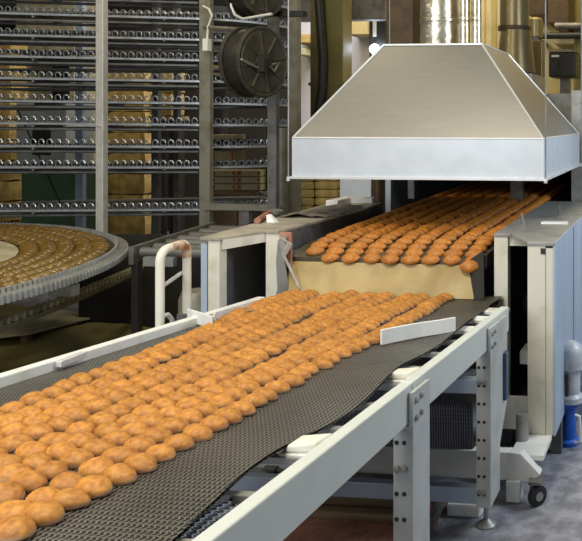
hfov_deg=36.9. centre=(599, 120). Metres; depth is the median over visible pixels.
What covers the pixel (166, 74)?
sack
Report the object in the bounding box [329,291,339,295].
gingerbread
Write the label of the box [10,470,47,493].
gingerbread
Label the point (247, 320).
gingerbread
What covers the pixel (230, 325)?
gingerbread
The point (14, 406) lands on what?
gingerbread
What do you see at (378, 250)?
gingerbread
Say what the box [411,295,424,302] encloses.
gingerbread
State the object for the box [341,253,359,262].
gingerbread
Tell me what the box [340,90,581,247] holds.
oven
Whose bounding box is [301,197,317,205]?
sack
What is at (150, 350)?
gingerbread
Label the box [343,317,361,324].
gingerbread
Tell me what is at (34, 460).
gingerbread
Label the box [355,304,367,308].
gingerbread
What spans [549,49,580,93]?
control box
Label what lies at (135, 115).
sack
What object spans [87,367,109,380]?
gingerbread
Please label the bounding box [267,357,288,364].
gingerbread
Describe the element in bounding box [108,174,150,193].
sack
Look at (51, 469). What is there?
gingerbread
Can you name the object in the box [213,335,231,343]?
gingerbread
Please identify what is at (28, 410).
gingerbread
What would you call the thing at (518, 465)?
wheeled cart
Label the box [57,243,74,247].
glazed gingerbread
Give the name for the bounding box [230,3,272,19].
hanger
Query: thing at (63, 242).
glazed gingerbread
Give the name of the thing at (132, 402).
gingerbread
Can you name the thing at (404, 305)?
gingerbread
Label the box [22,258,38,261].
glazed gingerbread
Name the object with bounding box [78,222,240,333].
frame
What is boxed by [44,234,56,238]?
glazed gingerbread
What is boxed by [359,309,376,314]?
gingerbread
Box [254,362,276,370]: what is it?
gingerbread
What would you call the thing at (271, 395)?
gingerbread
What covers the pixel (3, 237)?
glazed gingerbread
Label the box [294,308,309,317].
gingerbread
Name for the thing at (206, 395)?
gingerbread
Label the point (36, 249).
glazed gingerbread
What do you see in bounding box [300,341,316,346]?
gingerbread
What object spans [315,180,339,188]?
sack
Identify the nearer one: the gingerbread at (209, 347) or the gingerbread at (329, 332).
the gingerbread at (209, 347)
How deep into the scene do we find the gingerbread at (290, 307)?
3.16 m
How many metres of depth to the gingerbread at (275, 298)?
3.40 m
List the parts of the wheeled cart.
plate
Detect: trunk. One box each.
[529,0,547,20]
[548,0,573,31]
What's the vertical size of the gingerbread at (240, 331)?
0.031 m
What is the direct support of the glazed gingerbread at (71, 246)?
on the conveyor at (65, 284)
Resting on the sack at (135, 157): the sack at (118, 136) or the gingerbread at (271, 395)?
the sack at (118, 136)
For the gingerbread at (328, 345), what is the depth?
2.50 m
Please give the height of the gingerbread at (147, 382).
0.033 m
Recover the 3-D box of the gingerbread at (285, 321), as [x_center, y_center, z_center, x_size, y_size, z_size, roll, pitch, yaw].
[-1.224,0.772,2.927,0.090,0.034,0.056,0,0,-1]
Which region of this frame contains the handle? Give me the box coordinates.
[155,240,198,326]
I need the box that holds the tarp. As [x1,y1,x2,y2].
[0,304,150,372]
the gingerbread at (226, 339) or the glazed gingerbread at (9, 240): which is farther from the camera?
the glazed gingerbread at (9, 240)
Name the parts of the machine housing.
post, post, rail, panel, post, film strip, panel, panel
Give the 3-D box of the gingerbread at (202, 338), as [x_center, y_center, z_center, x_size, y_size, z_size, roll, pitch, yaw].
[-1.381,0.753,2.633,0.088,0.032,0.056,0,0,2]
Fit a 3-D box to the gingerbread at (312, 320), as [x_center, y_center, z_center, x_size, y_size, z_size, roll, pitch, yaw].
[-1.114,0.773,2.914,0.077,0.031,0.059,0,0,-9]
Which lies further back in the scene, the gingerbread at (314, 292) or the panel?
the panel
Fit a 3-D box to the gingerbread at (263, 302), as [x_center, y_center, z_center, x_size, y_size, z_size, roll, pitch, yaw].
[-1.468,0.795,3.290,0.092,0.033,0.059,0,0,2]
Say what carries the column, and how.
on the floor
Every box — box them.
[386,0,419,43]
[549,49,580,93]
[554,39,573,45]
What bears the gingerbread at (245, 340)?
on the conveyor at (328, 427)
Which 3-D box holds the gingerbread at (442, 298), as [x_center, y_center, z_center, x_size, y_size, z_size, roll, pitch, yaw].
[-0.736,0.811,3.466,0.084,0.031,0.058,-1,-1,23]
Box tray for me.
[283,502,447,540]
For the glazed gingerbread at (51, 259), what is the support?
on the conveyor at (65, 284)
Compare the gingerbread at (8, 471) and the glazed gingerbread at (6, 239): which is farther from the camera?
the glazed gingerbread at (6, 239)
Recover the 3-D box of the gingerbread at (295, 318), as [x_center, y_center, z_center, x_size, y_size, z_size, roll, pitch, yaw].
[-1.225,0.777,2.999,0.091,0.031,0.058,0,0,13]
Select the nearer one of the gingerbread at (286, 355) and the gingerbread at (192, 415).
the gingerbread at (192, 415)
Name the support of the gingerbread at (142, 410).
on the conveyor at (328, 427)
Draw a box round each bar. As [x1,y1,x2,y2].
[230,11,306,17]
[326,196,376,205]
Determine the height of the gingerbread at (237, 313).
0.034 m
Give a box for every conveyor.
[0,222,127,304]
[0,296,509,540]
[292,170,570,351]
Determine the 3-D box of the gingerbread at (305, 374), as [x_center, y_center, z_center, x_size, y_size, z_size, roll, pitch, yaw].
[-0.871,0.728,2.190,0.082,0.030,0.051,0,0,20]
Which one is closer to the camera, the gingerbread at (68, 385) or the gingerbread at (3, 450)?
the gingerbread at (3, 450)
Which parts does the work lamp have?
bulb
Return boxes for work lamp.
[369,21,385,57]
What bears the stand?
on the floor
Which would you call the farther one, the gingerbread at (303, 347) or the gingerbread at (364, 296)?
the gingerbread at (364, 296)
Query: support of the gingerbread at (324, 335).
on the conveyor at (328, 427)
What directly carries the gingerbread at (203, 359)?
on the conveyor at (328, 427)
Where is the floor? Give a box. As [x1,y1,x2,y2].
[5,231,581,540]
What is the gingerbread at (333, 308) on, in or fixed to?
on the conveyor at (328, 427)
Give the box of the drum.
[178,287,200,313]
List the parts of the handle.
rod, cross rod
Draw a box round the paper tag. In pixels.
[266,214,278,222]
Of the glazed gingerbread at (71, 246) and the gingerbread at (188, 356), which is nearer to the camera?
the gingerbread at (188, 356)
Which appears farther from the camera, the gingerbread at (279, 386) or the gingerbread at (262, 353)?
the gingerbread at (262, 353)
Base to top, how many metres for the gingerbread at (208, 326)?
0.032 m
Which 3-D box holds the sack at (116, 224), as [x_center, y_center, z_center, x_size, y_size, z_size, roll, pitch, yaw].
[-5.556,1.229,9.051,0.479,0.237,0.239,0,0,6]
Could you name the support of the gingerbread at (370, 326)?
on the conveyor at (328, 427)
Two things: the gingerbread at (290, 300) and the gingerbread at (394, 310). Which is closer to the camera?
the gingerbread at (394, 310)
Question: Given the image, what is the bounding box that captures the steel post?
[288,0,300,212]
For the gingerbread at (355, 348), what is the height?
0.031 m
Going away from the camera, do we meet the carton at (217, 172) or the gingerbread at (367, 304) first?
the gingerbread at (367, 304)
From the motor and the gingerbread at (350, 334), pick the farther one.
the motor
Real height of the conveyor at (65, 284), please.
0.824 m
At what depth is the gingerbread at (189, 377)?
2.12 m
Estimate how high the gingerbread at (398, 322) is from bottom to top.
0.031 m
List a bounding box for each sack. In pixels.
[0,45,27,55]
[0,66,26,76]
[0,81,27,99]
[0,99,16,119]
[0,120,15,139]
[0,140,15,159]
[0,160,21,180]
[0,180,21,200]
[0,200,21,221]
[108,73,150,83]
[108,91,151,111]
[108,112,151,131]
[108,132,150,148]
[108,153,150,162]
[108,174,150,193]
[108,193,150,212]
[108,216,150,233]
[149,93,184,115]
[150,73,185,92]
[301,180,316,188]
[301,189,317,196]
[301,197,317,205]
[301,205,318,210]
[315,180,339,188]
[315,188,339,196]
[315,196,339,204]
[316,179,339,180]
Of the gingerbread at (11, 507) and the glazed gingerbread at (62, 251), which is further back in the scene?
the glazed gingerbread at (62, 251)
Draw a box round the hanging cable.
[313,0,327,114]
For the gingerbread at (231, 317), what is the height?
0.032 m
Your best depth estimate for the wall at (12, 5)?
10.24 m
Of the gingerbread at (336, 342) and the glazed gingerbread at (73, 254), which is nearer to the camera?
the gingerbread at (336, 342)
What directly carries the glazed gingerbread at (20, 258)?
on the conveyor at (65, 284)
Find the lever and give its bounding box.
[254,209,282,223]
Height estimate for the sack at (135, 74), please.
0.247 m
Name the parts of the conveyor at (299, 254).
leg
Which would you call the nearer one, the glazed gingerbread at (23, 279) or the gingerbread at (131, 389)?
the gingerbread at (131, 389)
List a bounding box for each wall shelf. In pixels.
[301,34,309,45]
[301,49,309,56]
[352,21,368,37]
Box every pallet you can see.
[1,220,21,224]
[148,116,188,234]
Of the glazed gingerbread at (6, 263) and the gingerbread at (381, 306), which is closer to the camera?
the gingerbread at (381, 306)
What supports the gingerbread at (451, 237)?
on the conveyor at (299, 254)
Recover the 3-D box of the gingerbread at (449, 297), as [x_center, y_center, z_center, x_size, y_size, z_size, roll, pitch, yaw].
[-0.722,0.815,3.529,0.090,0.033,0.056,0,0,21]
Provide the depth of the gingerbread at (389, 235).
3.92 m
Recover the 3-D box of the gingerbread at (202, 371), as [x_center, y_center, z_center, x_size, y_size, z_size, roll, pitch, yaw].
[-1.151,0.726,2.187,0.082,0.031,0.051,0,0,24]
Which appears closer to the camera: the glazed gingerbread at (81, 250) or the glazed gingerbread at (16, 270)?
the glazed gingerbread at (16, 270)
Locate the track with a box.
[0,266,143,332]
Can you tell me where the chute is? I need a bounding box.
[288,250,484,299]
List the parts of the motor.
handle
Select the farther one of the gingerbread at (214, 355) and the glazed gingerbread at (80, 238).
the glazed gingerbread at (80, 238)
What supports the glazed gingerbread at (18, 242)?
on the conveyor at (65, 284)
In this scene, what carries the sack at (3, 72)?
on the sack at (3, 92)
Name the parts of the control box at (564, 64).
lid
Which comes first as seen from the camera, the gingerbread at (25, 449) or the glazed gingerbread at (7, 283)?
the gingerbread at (25, 449)
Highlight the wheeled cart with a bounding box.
[256,410,551,506]
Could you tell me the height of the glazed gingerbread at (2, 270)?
0.041 m
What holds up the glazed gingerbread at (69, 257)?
on the conveyor at (65, 284)
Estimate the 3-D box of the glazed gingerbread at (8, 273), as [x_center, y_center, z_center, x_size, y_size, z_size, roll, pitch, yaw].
[-2.843,0.740,3.647,0.083,0.039,0.079,0,0,44]
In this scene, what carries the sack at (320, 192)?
on the sack
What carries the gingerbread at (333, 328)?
on the conveyor at (328, 427)
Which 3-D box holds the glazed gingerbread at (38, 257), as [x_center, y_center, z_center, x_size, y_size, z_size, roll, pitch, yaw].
[-3.035,0.741,4.088,0.084,0.041,0.078,0,0,24]
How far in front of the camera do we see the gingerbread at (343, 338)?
2.61 m
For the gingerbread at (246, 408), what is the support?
on the conveyor at (328, 427)
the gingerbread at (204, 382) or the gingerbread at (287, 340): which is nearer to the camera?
the gingerbread at (204, 382)
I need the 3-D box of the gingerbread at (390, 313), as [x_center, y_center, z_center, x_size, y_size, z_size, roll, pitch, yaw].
[-0.874,0.786,3.095,0.074,0.033,0.067,0,0,-24]
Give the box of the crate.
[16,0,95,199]
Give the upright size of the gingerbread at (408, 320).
0.033 m
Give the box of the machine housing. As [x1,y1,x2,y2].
[200,202,382,312]
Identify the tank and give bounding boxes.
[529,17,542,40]
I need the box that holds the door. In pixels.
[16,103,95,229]
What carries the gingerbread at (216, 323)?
on the conveyor at (328, 427)
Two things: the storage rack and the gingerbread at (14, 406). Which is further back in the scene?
the storage rack
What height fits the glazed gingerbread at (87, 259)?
0.040 m
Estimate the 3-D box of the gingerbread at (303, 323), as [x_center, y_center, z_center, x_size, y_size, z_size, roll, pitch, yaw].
[-1.107,0.769,2.853,0.081,0.030,0.056,2,1,23]
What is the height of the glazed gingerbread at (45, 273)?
0.038 m
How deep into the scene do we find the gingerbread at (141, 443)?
1.61 m
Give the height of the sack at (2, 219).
0.238 m
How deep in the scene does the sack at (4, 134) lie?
9.10 m
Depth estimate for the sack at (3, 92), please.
9.11 m
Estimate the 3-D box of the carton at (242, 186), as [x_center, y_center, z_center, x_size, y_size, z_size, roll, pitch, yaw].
[-3.707,0.700,8.141,0.274,0.066,0.223,0,0,6]
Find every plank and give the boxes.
[308,505,392,522]
[322,496,392,508]
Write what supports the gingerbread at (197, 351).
on the conveyor at (328, 427)
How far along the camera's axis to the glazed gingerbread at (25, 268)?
3.78 m
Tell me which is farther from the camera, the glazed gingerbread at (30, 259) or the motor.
the glazed gingerbread at (30, 259)
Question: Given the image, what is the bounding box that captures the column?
[308,0,351,117]
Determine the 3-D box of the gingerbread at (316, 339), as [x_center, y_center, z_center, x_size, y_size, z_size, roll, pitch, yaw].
[-0.973,0.753,2.595,0.088,0.031,0.056,0,0,-1]
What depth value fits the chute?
3.63 m
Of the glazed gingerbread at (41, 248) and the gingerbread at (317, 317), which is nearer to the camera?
the gingerbread at (317, 317)
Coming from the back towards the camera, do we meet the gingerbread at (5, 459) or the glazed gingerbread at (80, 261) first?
the glazed gingerbread at (80, 261)
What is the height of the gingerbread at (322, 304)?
0.033 m
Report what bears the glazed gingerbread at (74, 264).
on the conveyor at (65, 284)
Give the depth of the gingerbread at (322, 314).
3.02 m
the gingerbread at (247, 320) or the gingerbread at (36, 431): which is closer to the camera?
the gingerbread at (36, 431)
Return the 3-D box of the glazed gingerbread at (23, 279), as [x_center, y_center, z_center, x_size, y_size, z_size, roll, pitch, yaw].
[-2.671,0.741,3.517,0.078,0.039,0.085,0,0,-33]
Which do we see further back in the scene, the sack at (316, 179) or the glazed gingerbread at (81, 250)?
the sack at (316, 179)
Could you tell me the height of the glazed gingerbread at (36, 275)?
0.040 m
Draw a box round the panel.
[532,41,544,76]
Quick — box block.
[447,503,483,516]
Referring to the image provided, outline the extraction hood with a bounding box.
[286,0,581,182]
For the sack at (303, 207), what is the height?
0.070 m
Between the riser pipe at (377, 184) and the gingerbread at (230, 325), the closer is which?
the gingerbread at (230, 325)
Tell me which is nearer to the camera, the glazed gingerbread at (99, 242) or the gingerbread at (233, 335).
the gingerbread at (233, 335)
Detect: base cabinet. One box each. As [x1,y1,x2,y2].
[494,201,581,453]
[576,370,581,419]
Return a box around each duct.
[419,0,457,42]
[458,0,469,42]
[471,0,481,42]
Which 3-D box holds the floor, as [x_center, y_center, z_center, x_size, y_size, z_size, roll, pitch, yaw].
[-2.392,1.600,4.978,12.200,0.100,11.400,0,0,6]
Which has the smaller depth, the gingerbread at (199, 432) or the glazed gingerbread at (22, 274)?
the gingerbread at (199, 432)
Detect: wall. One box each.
[0,3,18,179]
[52,0,573,230]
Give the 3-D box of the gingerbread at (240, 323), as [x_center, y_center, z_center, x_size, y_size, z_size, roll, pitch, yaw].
[-1.377,0.768,2.878,0.083,0.031,0.059,0,0,18]
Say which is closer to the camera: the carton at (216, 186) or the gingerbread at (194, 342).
the gingerbread at (194, 342)
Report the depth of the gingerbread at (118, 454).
1.55 m
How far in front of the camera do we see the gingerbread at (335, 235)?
3.96 m
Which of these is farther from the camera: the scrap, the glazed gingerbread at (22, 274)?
the scrap
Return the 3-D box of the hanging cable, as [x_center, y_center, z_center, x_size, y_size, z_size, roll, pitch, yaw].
[-2.790,-0.814,7.483,0.220,1.938,0.086,0,0,6]
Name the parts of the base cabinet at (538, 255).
post, panel, rail, panel, panel, panel, post, post, panel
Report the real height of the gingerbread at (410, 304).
0.034 m
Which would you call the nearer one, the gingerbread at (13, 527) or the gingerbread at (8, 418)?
the gingerbread at (13, 527)
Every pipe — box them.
[279,128,287,216]
[373,180,382,203]
[482,0,485,43]
[491,0,496,48]
[498,0,544,93]
[540,32,580,45]
[554,22,580,31]
[574,0,580,89]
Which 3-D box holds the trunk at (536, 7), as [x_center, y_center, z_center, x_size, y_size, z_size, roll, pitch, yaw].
[-0.753,-2.085,9.823,0.231,1.511,0.580,0,0,6]
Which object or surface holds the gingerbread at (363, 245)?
on the conveyor at (299, 254)
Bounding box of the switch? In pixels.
[202,5,212,50]
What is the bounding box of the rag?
[282,203,364,217]
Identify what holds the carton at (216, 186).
on the stand
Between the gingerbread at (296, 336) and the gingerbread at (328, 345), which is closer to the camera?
the gingerbread at (328, 345)
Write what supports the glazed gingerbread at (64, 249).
on the conveyor at (65, 284)
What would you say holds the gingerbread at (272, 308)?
on the conveyor at (328, 427)
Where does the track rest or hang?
on the floor
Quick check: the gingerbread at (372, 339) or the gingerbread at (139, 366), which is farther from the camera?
the gingerbread at (372, 339)
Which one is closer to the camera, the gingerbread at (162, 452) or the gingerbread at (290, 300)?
the gingerbread at (162, 452)
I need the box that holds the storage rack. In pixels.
[213,0,287,190]
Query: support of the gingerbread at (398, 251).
on the conveyor at (299, 254)
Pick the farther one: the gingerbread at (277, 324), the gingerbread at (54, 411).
the gingerbread at (277, 324)
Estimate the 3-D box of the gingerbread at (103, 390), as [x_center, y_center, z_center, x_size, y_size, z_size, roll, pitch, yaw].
[-1.298,0.711,1.986,0.081,0.031,0.050,0,0,29]
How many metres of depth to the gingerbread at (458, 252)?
3.67 m
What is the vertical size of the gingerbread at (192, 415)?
0.032 m
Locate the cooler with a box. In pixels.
[0,0,287,233]
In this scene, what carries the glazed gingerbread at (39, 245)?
on the conveyor at (65, 284)
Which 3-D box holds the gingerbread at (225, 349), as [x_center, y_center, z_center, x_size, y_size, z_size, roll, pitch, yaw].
[-1.211,0.741,2.452,0.086,0.033,0.054,0,0,9]
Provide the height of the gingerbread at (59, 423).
0.030 m
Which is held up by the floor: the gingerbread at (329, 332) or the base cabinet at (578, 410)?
the base cabinet at (578, 410)
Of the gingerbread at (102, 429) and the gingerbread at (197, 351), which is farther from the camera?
the gingerbread at (197, 351)
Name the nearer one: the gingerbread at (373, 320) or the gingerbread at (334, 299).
the gingerbread at (373, 320)
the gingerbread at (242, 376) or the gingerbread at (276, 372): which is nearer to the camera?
the gingerbread at (242, 376)
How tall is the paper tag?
0.040 m
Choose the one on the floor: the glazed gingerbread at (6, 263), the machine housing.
the machine housing
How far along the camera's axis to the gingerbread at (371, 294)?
3.55 m
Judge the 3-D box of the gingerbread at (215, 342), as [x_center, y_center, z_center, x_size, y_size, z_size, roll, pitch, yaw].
[-1.288,0.749,2.545,0.084,0.031,0.052,0,0,32]
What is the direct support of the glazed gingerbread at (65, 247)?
on the conveyor at (65, 284)
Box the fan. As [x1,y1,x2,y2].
[218,26,287,97]
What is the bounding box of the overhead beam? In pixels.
[301,0,385,21]
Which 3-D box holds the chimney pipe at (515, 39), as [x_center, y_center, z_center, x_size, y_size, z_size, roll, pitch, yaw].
[-0.743,-1.525,6.715,0.412,2.650,0.600,0,0,6]
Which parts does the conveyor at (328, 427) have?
rail, guide plate, rail, leg, guide plate, rail, leg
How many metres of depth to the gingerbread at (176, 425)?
1.73 m
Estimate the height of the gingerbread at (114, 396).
0.028 m
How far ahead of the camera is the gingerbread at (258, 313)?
3.04 m
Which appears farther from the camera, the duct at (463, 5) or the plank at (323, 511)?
the duct at (463, 5)
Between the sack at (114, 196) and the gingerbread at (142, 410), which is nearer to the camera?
the gingerbread at (142, 410)
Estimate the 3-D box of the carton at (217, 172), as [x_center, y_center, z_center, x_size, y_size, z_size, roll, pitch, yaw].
[-3.991,0.554,8.171,0.287,0.067,0.223,0,0,6]
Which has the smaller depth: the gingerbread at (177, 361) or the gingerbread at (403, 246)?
the gingerbread at (177, 361)
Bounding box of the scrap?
[280,232,291,265]
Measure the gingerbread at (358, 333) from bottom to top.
0.032 m
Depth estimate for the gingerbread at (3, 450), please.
1.57 m
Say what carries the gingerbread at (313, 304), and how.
on the conveyor at (328, 427)
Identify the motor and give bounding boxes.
[563,340,581,447]
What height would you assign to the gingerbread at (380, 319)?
0.032 m
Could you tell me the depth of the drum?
3.92 m
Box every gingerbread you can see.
[0,234,11,239]
[0,261,13,265]
[0,268,9,273]
[0,271,15,276]
[0,276,14,281]
[0,280,17,290]
[0,401,25,413]
[0,413,24,428]
[0,422,26,436]
[0,433,33,452]
[0,446,8,454]
[0,454,22,467]
[0,463,31,482]
[0,481,24,503]
[0,500,30,518]
[0,515,36,540]
[1,266,14,269]
[4,236,18,241]
[6,258,19,263]
[7,237,21,242]
[10,256,26,260]
[10,263,25,267]
[10,268,24,273]
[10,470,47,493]
[11,238,26,243]
[12,272,30,278]
[14,239,27,244]
[14,254,31,257]
[14,277,32,285]
[15,441,48,458]
[17,406,42,416]
[18,242,37,249]
[18,260,33,265]
[19,245,37,252]
[19,249,37,253]
[19,266,33,270]
[19,391,47,405]
[20,244,38,248]
[20,247,38,251]
[20,251,33,255]
[21,423,53,440]
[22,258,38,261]
[22,413,51,425]
[22,452,52,469]
[23,269,38,273]
[23,499,64,527]
[25,486,59,502]
[27,263,42,267]
[28,236,39,240]
[28,273,43,281]
[30,255,44,259]
[33,251,51,255]
[33,266,47,271]
[33,398,60,410]
[34,260,49,264]
[36,253,48,257]
[36,460,68,480]
[38,241,55,246]
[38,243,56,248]
[38,432,71,445]
[39,245,56,250]
[39,248,54,253]
[39,271,54,278]
[41,386,66,398]
[42,405,67,417]
[43,257,56,262]
[43,264,57,268]
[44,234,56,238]
[45,441,76,460]
[46,267,62,273]
[47,255,62,259]
[47,415,74,431]
[49,261,64,265]
[49,471,83,489]
[50,488,90,510]
[51,237,64,242]
[51,252,65,256]
[53,250,69,254]
[53,379,76,391]
[54,248,72,252]
[55,246,73,250]
[55,392,78,402]
[56,239,72,244]
[56,241,73,245]
[56,258,70,262]
[56,264,72,270]
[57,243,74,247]
[57,245,74,248]
[58,448,94,468]
[59,399,83,408]
[60,255,76,260]
[60,406,90,421]
[64,253,81,257]
[65,262,78,266]
[65,421,95,434]
[65,432,97,447]
[69,372,92,385]
[70,251,84,255]
[70,259,86,264]
[71,249,87,253]
[71,384,96,395]
[73,238,90,242]
[74,475,112,498]
[75,243,92,248]
[75,247,90,250]
[76,241,91,246]
[76,392,102,401]
[77,256,91,261]
[78,456,113,476]
[81,439,115,456]
[82,254,97,259]
[83,252,101,257]
[83,398,111,413]
[86,411,116,426]
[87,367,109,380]
[88,248,106,252]
[89,377,114,387]
[91,237,107,241]
[91,245,108,251]
[91,249,105,254]
[93,242,110,246]
[93,386,113,396]
[94,243,110,248]
[94,422,122,438]
[100,446,138,463]
[101,361,128,370]
[101,371,125,380]
[102,430,131,445]
[102,463,136,485]
[103,390,130,404]
[104,403,131,418]
[108,379,133,389]
[116,366,138,378]
[116,413,141,425]
[118,356,139,364]
[118,397,146,410]
[120,384,144,396]
[121,421,149,436]
[123,435,155,452]
[123,452,156,473]
[129,362,151,372]
[129,374,146,382]
[131,404,158,415]
[132,352,149,358]
[133,390,160,403]
[134,376,160,390]
[137,357,159,367]
[138,413,163,427]
[139,369,159,376]
[141,347,162,353]
[142,426,172,443]
[145,443,175,462]
[148,384,174,396]
[149,351,171,362]
[150,372,172,383]
[150,396,175,409]
[153,342,172,348]
[153,364,171,372]
[156,405,182,418]
[156,417,188,433]
[163,346,182,357]
[163,378,187,390]
[163,433,194,451]
[164,338,179,344]
[165,365,188,377]
[166,358,185,365]
[166,391,188,402]
[173,341,193,352]
[173,372,200,383]
[174,408,202,424]
[175,335,190,340]
[176,396,203,409]
[177,384,200,395]
[179,353,194,361]
[182,338,199,348]
[182,360,202,371]
[182,423,212,441]
[184,330,198,336]
[186,348,207,355]
[190,355,212,363]
[190,367,210,377]
[191,327,207,332]
[191,333,213,344]
[193,390,216,402]
[193,402,218,417]
[194,377,217,389]
[197,343,215,351]
[199,414,228,431]
[200,324,214,329]
[201,384,226,393]
[202,330,220,337]
[202,361,223,371]
[205,351,223,360]
[207,320,221,325]
[207,370,232,382]
[208,339,225,347]
[209,393,234,407]
[210,326,229,334]
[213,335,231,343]
[213,345,234,354]
[213,407,242,424]
[216,318,229,323]
[216,355,235,365]
[217,365,240,376]
[218,379,237,387]
[219,314,237,320]
[221,322,238,330]
[221,387,247,400]
[224,332,239,340]
[226,340,245,350]
[227,359,253,370]
[227,400,255,416]
[229,311,244,316]
[229,350,247,358]
[230,307,249,313]
[230,319,245,327]
[230,328,248,336]
[232,373,253,381]
[234,317,252,323]
[234,336,252,344]
[237,379,260,392]
[240,324,256,331]
[240,347,255,352]
[240,393,267,407]
[241,353,262,365]
[242,313,258,320]
[242,332,260,341]
[244,342,266,348]
[244,367,264,374]
[246,303,264,311]
[248,321,264,327]
[248,349,268,361]
[250,311,263,317]
[251,328,271,338]
[252,386,277,401]
[253,300,269,305]
[253,371,274,385]
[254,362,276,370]
[255,308,270,314]
[255,318,270,324]
[257,338,271,342]
[258,315,274,320]
[259,344,281,355]
[260,298,274,303]
[261,325,277,334]
[263,305,278,311]
[264,380,290,393]
[265,341,286,351]
[265,366,287,379]
[266,312,281,318]
[266,321,284,330]
[266,335,278,340]
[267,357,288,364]
[268,296,281,301]
[270,303,283,308]
[273,316,292,326]
[273,330,290,336]
[274,300,290,306]
[274,336,298,347]
[275,294,287,298]
[275,308,289,314]
[277,361,296,370]
[277,373,304,387]
[278,353,294,358]
[280,291,293,296]
[281,313,299,322]
[282,298,295,304]
[283,305,295,310]
[283,310,302,319]
[284,327,298,331]
[284,348,303,354]
[285,333,302,342]
[286,368,310,379]
[287,296,303,302]
[287,324,303,328]
[287,344,309,351]
[288,354,308,365]
[289,290,301,295]
[291,330,310,339]
[293,304,304,307]
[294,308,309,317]
[295,294,307,300]
[295,301,307,304]
[296,362,318,374]
[299,292,313,298]
[299,322,311,325]
[299,326,317,336]
[300,318,316,323]
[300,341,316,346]
[301,305,317,314]
[302,350,320,361]
[303,289,318,296]
[304,336,325,343]
[305,246,324,255]
[306,302,320,310]
[306,346,327,352]
[309,315,323,320]
[309,324,324,332]
[310,241,328,248]
[311,312,327,317]
[311,356,333,369]
[312,333,331,339]
[314,300,327,308]
[314,320,332,327]
[315,341,335,350]
[316,309,334,314]
[318,236,334,243]
[318,298,333,306]
[318,351,340,363]
[320,330,336,337]
[321,253,339,262]
[322,318,336,325]
[323,326,341,333]
[324,314,342,321]
[325,232,341,239]
[326,246,344,254]
[326,306,340,311]
[326,338,341,346]
[327,296,340,303]
[328,241,346,248]
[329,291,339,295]
[330,346,351,358]
[333,303,349,309]
[334,294,347,301]
[334,311,348,318]
[334,320,353,326]
[334,335,351,342]
[335,237,353,243]
[335,323,349,331]
[335,332,356,338]
[339,342,361,353]
[340,292,352,297]
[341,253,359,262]
[341,301,353,306]
[341,309,356,315]
[342,298,358,305]
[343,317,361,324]
[343,328,363,337]
[344,233,360,239]
[345,247,363,255]
[346,290,358,295]
[346,306,361,311]
[349,314,366,320]
[349,338,369,349]
[350,242,367,249]
[350,296,362,301]
[350,325,367,333]
[355,301,372,307]
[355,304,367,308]
[355,311,370,317]
[356,293,369,300]
[357,237,373,243]
[357,322,376,331]
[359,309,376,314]
[359,334,379,344]
[362,318,379,326]
[363,233,379,239]
[363,253,380,262]
[364,299,378,305]
[365,247,383,254]
[365,292,375,297]
[367,306,380,311]
[368,242,386,248]
[368,315,384,323]
[368,330,379,338]
[370,296,384,303]
[371,312,390,321]
[374,293,390,300]
[375,326,390,329]
[376,237,392,244]
[376,304,388,309]
[378,292,394,298]
[380,233,396,240]
[380,310,394,318]
[381,254,398,263]
[381,301,393,305]
[381,307,399,315]
[382,323,396,326]
[385,247,403,255]
[387,319,406,325]
[389,242,407,249]
[389,299,399,303]
[389,305,404,313]
[391,316,413,323]
[394,302,409,310]
[396,238,412,244]
[397,295,410,298]
[400,300,413,308]
[400,312,417,321]
[401,233,417,240]
[401,254,420,263]
[405,248,423,256]
[405,297,419,305]
[406,310,422,319]
[408,243,425,249]
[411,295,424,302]
[412,307,429,315]
[414,238,431,244]
[415,293,429,299]
[417,302,436,309]
[418,234,436,240]
[418,304,433,312]
[421,254,439,264]
[423,300,439,308]
[426,248,444,256]
[427,297,442,305]
[430,243,447,249]
[433,238,451,245]
[435,295,446,302]
[438,293,453,300]
[440,234,456,240]
[443,255,460,264]
[444,249,462,256]
[450,243,467,250]
[454,239,471,245]
[459,234,475,241]
[459,260,478,272]
[465,249,483,256]
[469,244,486,250]
[474,239,491,245]
[476,235,493,241]
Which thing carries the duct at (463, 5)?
attached to the extraction hood
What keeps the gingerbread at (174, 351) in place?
on the conveyor at (328, 427)
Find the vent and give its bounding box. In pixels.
[32,130,50,154]
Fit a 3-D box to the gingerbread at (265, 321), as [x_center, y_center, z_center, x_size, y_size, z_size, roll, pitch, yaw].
[-1.293,0.771,2.909,0.078,0.033,0.061,0,0,-21]
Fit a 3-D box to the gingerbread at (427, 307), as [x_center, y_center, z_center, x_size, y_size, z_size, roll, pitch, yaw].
[-0.746,0.794,3.223,0.085,0.032,0.061,1,1,15]
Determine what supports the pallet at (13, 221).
on the floor
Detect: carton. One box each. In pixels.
[213,65,219,74]
[213,134,244,139]
[213,150,244,160]
[213,169,240,175]
[213,176,240,182]
[213,183,239,189]
[236,169,265,175]
[236,176,265,182]
[236,183,265,189]
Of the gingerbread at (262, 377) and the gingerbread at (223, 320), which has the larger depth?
the gingerbread at (223, 320)
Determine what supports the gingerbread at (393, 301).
on the conveyor at (328, 427)
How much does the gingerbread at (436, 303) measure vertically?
0.033 m
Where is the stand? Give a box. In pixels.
[213,190,266,225]
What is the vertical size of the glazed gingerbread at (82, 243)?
0.040 m
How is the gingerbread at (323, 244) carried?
on the conveyor at (299, 254)
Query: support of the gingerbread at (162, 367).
on the conveyor at (328, 427)
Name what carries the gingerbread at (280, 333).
on the conveyor at (328, 427)
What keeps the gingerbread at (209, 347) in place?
on the conveyor at (328, 427)
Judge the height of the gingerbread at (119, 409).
0.031 m
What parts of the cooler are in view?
post, tie rod, post, chain, chain, chain, chain, chain, chain, chain, chain, chain, post, post, post, arm, foot post, post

